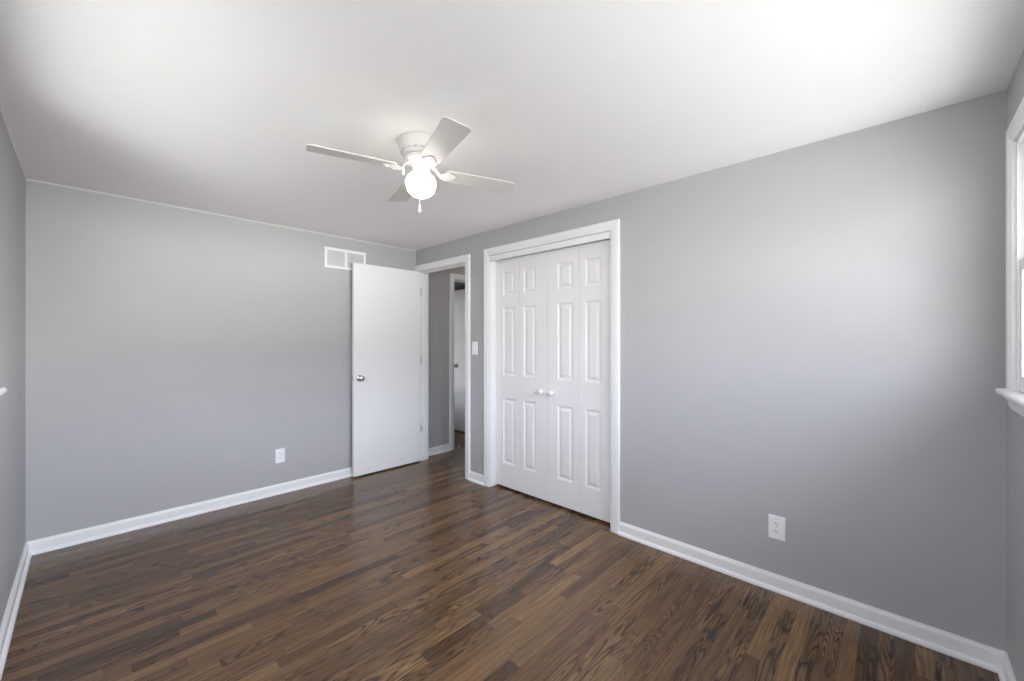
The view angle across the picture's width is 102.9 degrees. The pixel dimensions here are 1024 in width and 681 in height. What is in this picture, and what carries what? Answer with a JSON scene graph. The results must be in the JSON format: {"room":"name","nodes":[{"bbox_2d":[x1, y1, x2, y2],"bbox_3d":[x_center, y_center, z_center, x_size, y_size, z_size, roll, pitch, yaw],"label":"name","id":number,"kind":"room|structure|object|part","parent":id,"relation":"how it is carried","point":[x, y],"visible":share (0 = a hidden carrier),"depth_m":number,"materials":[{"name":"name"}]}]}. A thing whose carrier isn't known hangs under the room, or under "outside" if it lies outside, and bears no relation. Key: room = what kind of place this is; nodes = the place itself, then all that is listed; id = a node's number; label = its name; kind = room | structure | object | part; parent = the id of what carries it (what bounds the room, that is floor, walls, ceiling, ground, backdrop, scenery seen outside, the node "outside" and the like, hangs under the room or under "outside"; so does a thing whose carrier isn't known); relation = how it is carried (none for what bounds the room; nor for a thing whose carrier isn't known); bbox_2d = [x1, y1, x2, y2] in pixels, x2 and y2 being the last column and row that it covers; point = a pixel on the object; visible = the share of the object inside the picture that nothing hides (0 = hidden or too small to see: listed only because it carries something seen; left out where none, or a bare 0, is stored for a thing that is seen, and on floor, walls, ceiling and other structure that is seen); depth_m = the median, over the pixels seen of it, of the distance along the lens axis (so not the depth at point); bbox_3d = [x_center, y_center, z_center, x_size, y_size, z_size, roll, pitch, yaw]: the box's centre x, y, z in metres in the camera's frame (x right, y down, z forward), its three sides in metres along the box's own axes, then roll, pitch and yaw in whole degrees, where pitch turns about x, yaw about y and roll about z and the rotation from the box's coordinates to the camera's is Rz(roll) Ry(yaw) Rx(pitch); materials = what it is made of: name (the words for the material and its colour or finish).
{"room":"empty bedroom","nodes":[
{"label":"empty bedroom","id":0,"kind":"room"},
{"bbox_2d":[0,112,25,626],"bbox_3d":[-1.535,0.161,1.070,4.292,2.286,0.075,0,0,44],"label":"wall","id":1,"kind":"structure","parent":0,"point":[12,179],"depth_m":1.97,"materials":[{"name":"grey paint"}]},
{"bbox_2d":[0,387,6,395],"bbox_3d":[-1.269,-0.263,0.839,1.963,1.032,0.128,0,0,44],"label":"window","id":2,"kind":"structure","parent":1,"relation":"in","point":[3,390],"depth_m":1.50,"materials":[{"name":"white paint"}]},
{"bbox_2d":[0,542,31,680],"bbox_3d":[-1.442,1.262,1.052,4.133,0.084,0.026,0,0,44],"label":"baseboard","id":3,"kind":"structure","parent":1,"relation":"attached to","point":[8,622],"depth_m":1.92,"materials":[{"name":"white paint"}]},
{"bbox_2d":[26,180,415,541],"bbox_3d":[-2.015,0.161,3.559,0.159,2.286,2.859,0,0,44],"label":"wall","id":4,"kind":"structure","parent":0,"point":[171,352],"depth_m":2.96,"materials":[{"name":"grey paint"}]},
{"bbox_2d":[27,467,351,555],"bbox_3d":[-1.988,1.262,3.453,0.026,0.084,2.744,0,0,44],"label":"baseboard","id":5,"kind":"structure","parent":4,"relation":"attached to","point":[38,546],"depth_m":2.95,"materials":[{"name":"white paint"}]},
{"bbox_2d":[0,105,415,250],"bbox_3d":[-0.503,-0.978,2.034,4.133,0.008,2.744,0,0,44],"label":"trim","id":6,"kind":"structure","parent":4,"relation":"attached to","point":[1,111],"depth_m":2.83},
{"bbox_2d":[275,448,284,463],"bbox_3d":[-1.976,0.982,3.479,0.008,0.120,0.074,0,0,44],"label":"wall outlet","id":7,"kind":"object","parent":4,"relation":"attached to","point":[279,453],"visible":1,"depth_m":3.47,"materials":[{"name":"white plastic"}]},
{"bbox_2d":[324,246,365,270],"bbox_3d":[-1.583,-0.770,3.889,0.009,0.191,0.398,0,0,44],"label":"air vent","id":8,"kind":"object","parent":4,"relation":"in","point":[337,258],"visible":0.88,"depth_m":3.86,"materials":[{"name":"white metal"}]},
{"bbox_2d":[428,266,464,447],"bbox_3d":[-0.183,0.161,5.507,0.115,2.286,2.490,0,0,44],"label":"wall","id":9,"kind":"structure","parent":0,"point":[438,282],"depth_m":4.72,"materials":[{"name":"grey paint"}]},
{"bbox_2d":[428,443,450,455],"bbox_3d":[-0.360,1.262,5.220,0.026,0.084,1.830,0,0,44],"label":"baseboard","id":10,"kind":"structure","parent":9,"relation":"attached to","point":[446,447],"depth_m":4.71,"materials":[{"name":"white paint"}]},
{"bbox_2d":[449,273,464,449],"bbox_3d":[-0.492,0.252,5.172,0.135,2.104,0.830,0,0,44],"label":"door frame","id":11,"kind":"structure","parent":9,"relation":"attached to","point":[452,276],"depth_m":4.84,"materials":[{"name":"white paint"}]},
{"bbox_2d":[454,289,464,431],"bbox_3d":[-0.580,0.282,5.696,0.709,2.016,0.148,0,0,44],"label":"door","id":12,"kind":"structure","parent":9,"relation":"in","point":[459,295],"depth_m":5.83,"materials":[{"name":"white paint"}]},
{"bbox_2d":[454,284,464,289],"bbox_3d":[-0.742,0.161,6.276,1.755,2.286,2.150,0,0,44],"label":"wall","id":13,"kind":"structure","parent":0,"point":[456,287],"depth_m":7.19,"materials":[{"name":"grey paint"}]},
{"bbox_2d":[1,429,999,680],"bbox_3d":[-0.293,1.329,3.531,6.197,0.050,5.499,0,0,44],"label":"floor","id":14,"kind":"structure","parent":0,"point":[422,570],"depth_m":2.02,"materials":[{"name":"brown wood"}]},
{"bbox_2d":[0,0,1023,285],"bbox_3d":[-0.293,-1.022,3.531,6.197,0.080,5.499,0,0,44],"label":"ceiling","id":15,"kind":"structure","parent":0,"point":[213,106],"depth_m":1.61,"materials":[{"name":"white paint"}]},
{"bbox_2d":[306,116,514,212],"bbox_3d":[-0.453,-0.814,2.030,0.791,0.337,0.791,0,0,16],"label":"ceiling fan","id":16,"kind":"object","parent":15,"relation":"hanging from","point":[421,151],"visible":1,"depth_m":1.95,"materials":[{"name":"white wood"}]},
{"bbox_3d":[-0.731,-0.846,1.877,0.386,0.027,0.121,0,0,-29],"label":"blade","id":17,"kind":"part","parent":16,"relation":"part of","materials":[{"name":"laminate"}]},
{"bbox_3d":[-0.557,-0.855,1.968,0.124,0.054,0.070,0,0,-7],"label":"blade arm","id":18,"kind":"part","parent":16,"relation":"part of","materials":[{"name":"white metal"}]},
{"bbox_3d":[-0.606,-0.846,2.309,0.121,0.027,0.386,0,0,-29],"label":"blade","id":19,"kind":"part","parent":16,"relation":"part of","materials":[{"name":"laminate"}]},
{"bbox_3d":[-0.453,-0.768,2.030,0.147,0.115,0.147,0,0,44],"label":"globe","id":20,"kind":"part","parent":16,"relation":"part of","materials":[{"name":"white glass"}]},
{"bbox_3d":[-0.391,-0.855,1.926,0.070,0.054,0.124,0,0,-7],"label":"blade arm","id":21,"kind":"part","parent":16,"relation":"part of","materials":[{"name":"white metal"}]},
{"bbox_3d":[-0.349,-0.855,2.092,0.124,0.054,0.070,0,0,-7],"label":"blade arm","id":22,"kind":"part","parent":16,"relation":"part of","materials":[{"name":"white metal"}]},
{"bbox_3d":[-0.300,-0.846,1.752,0.121,0.027,0.386,0,0,-29],"label":"blade","id":23,"kind":"part","parent":16,"relation":"part of","materials":[{"name":"laminate"}]},
{"bbox_3d":[-0.174,-0.846,2.183,0.386,0.027,0.121,0,0,-29],"label":"blade","id":24,"kind":"part","parent":16,"relation":"part of","materials":[{"name":"laminate"}]},
{"bbox_2d":[503,239,608,259],"bbox_3d":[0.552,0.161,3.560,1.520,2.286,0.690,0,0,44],"label":"door track","id":25,"kind":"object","parent":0,"point":[606,239],"depth_m":3.97,"materials":[{"name":"white metal"}]},
{"bbox_2d":[416,90,1006,651],"bbox_3d":[0.484,0.161,3.068,4.133,2.286,0.115,0,0,44],"label":"wall","id":26,"kind":"structure","parent":0,"point":[813,335],"depth_m":1.96,"materials":[{"name":"grey paint"}]},
{"bbox_2d":[352,263,421,476],"bbox_3d":[-1.251,0.277,4.129,0.148,2.027,0.756,0,0,44],"label":"door","id":27,"kind":"structure","parent":26,"relation":"in","point":[386,357],"depth_m":4.08,"materials":[{"name":"white paint"}]},
{"bbox_3d":[-1.432,0.359,3.877,0.056,0.064,0.064,0,0,44],"label":"knob","id":28,"kind":"part","parent":27,"relation":"part of","materials":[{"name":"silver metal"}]},
{"bbox_2d":[414,254,469,479],"bbox_3d":[-0.683,0.246,4.183,0.921,2.116,0.152,0,0,44],"label":"door frame","id":29,"kind":"structure","parent":26,"relation":"attached to","point":[464,258],"depth_m":4.32,"materials":[{"name":"white paint"}]},
{"bbox_2d":[472,342,477,354],"bbox_3d":[-0.349,0.072,3.773,0.074,0.120,0.016,0,0,44],"label":"light switch","id":30,"kind":"object","parent":26,"relation":"attached to","point":[474,344],"visible":1,"depth_m":3.77,"materials":[{"name":"white plastic"}]},
{"bbox_2d":[468,471,483,485],"bbox_3d":[-0.327,1.262,3.745,0.206,0.084,0.026,0,0,44],"label":"baseboard","id":31,"kind":"structure","parent":26,"relation":"attached to","point":[474,477],"depth_m":3.74,"materials":[{"name":"white paint"}]},
{"bbox_2d":[496,251,547,500],"bbox_3d":[0.064,0.286,3.470,0.596,2.000,0.070,0,0,44],"label":"door","id":32,"kind":"structure","parent":26,"relation":"in","point":[521,282],"depth_m":3.45,"materials":[{"name":"white paint"}]},
{"bbox_2d":[484,219,619,533],"bbox_3d":[0.276,0.242,3.255,1.350,2.124,0.135,0,0,44],"label":"door frame","id":33,"kind":"structure","parent":26,"relation":"attached to","point":[613,226],"depth_m":3.06,"materials":[{"name":"white paint"}]},
{"bbox_2d":[548,239,609,522],"bbox_3d":[0.498,0.286,3.055,0.599,2.000,0.070,0,0,44],"label":"door","id":34,"kind":"structure","parent":26,"relation":"in","point":[578,276],"depth_m":3.06,"materials":[{"name":"white paint"}]},
{"bbox_2d":[768,514,784,541],"bbox_3d":[1.380,0.976,2.127,0.076,0.122,0.008,0,0,44],"label":"wall outlet","id":35,"kind":"object","parent":26,"relation":"attached to","point":[776,524],"visible":1,"depth_m":2.12,"materials":[{"name":"white plastic"}]},
{"bbox_2d":[773,521,779,526],"bbox_3d":[1.378,0.957,2.125,0.034,0.027,0.003,0,0,44],"label":"receptacle","id":36,"kind":"object","parent":35,"relation":"attached to","point":[775,523],"depth_m":2.12,"materials":[{"name":"white plastic"}]},
{"bbox_2d":[773,528,779,534],"bbox_3d":[1.378,0.996,2.125,0.034,0.027,0.003,0,0,44],"label":"receptacle","id":37,"kind":"object","parent":35,"relation":"attached to","point":[776,531],"depth_m":2.12,"materials":[{"name":"white plastic"}]},
{"bbox_2d":[617,521,1005,672],"bbox_3d":[1.323,1.262,2.168,1.677,0.084,0.026,0,0,44],"label":"baseboard","id":38,"kind":"structure","parent":26,"relation":"attached to","point":[981,655],"depth_m":1.95,"materials":[{"name":"white paint"}]},
{"bbox_2d":[1007,50,1023,680],"bbox_3d":[1.006,0.161,0.568,0.075,2.286,3.009,0,0,44],"label":"wall","id":39,"kind":"structure","parent":0,"point":[1015,90],"depth_m":1.48,"materials":[{"name":"grey paint"}]},
{"bbox_2d":[998,652,1015,680],"bbox_3d":[0.981,1.262,0.616,0.026,0.084,2.744,0,0,44],"label":"baseboard","id":40,"kind":"structure","parent":39,"relation":"attached to","point":[1006,673],"depth_m":1.55,"materials":[{"name":"white paint"}]},
{"bbox_2d":[995,97,1023,416],"bbox_3d":[0.970,-0.263,0.555,0.128,1.032,2.613,0,0,44],"label":"window","id":41,"kind":"structure","parent":39,"relation":"in","point":[1014,133],"depth_m":1.45,"materials":[{"name":"white paint"}]},
{"bbox_3d":[0.951,-0.300,0.578,0.018,0.958,2.585,0,0,44],"label":"casing","id":42,"kind":"part","parent":41,"relation":"part of","materials":[{"name":"white paint"}]},
{"bbox_3d":[0.968,-0.059,0.562,0.022,0.451,2.422,0,0,44],"label":"sash","id":43,"kind":"part","parent":41,"relation":"part of","materials":[{"name":"white paint"}]}
]}

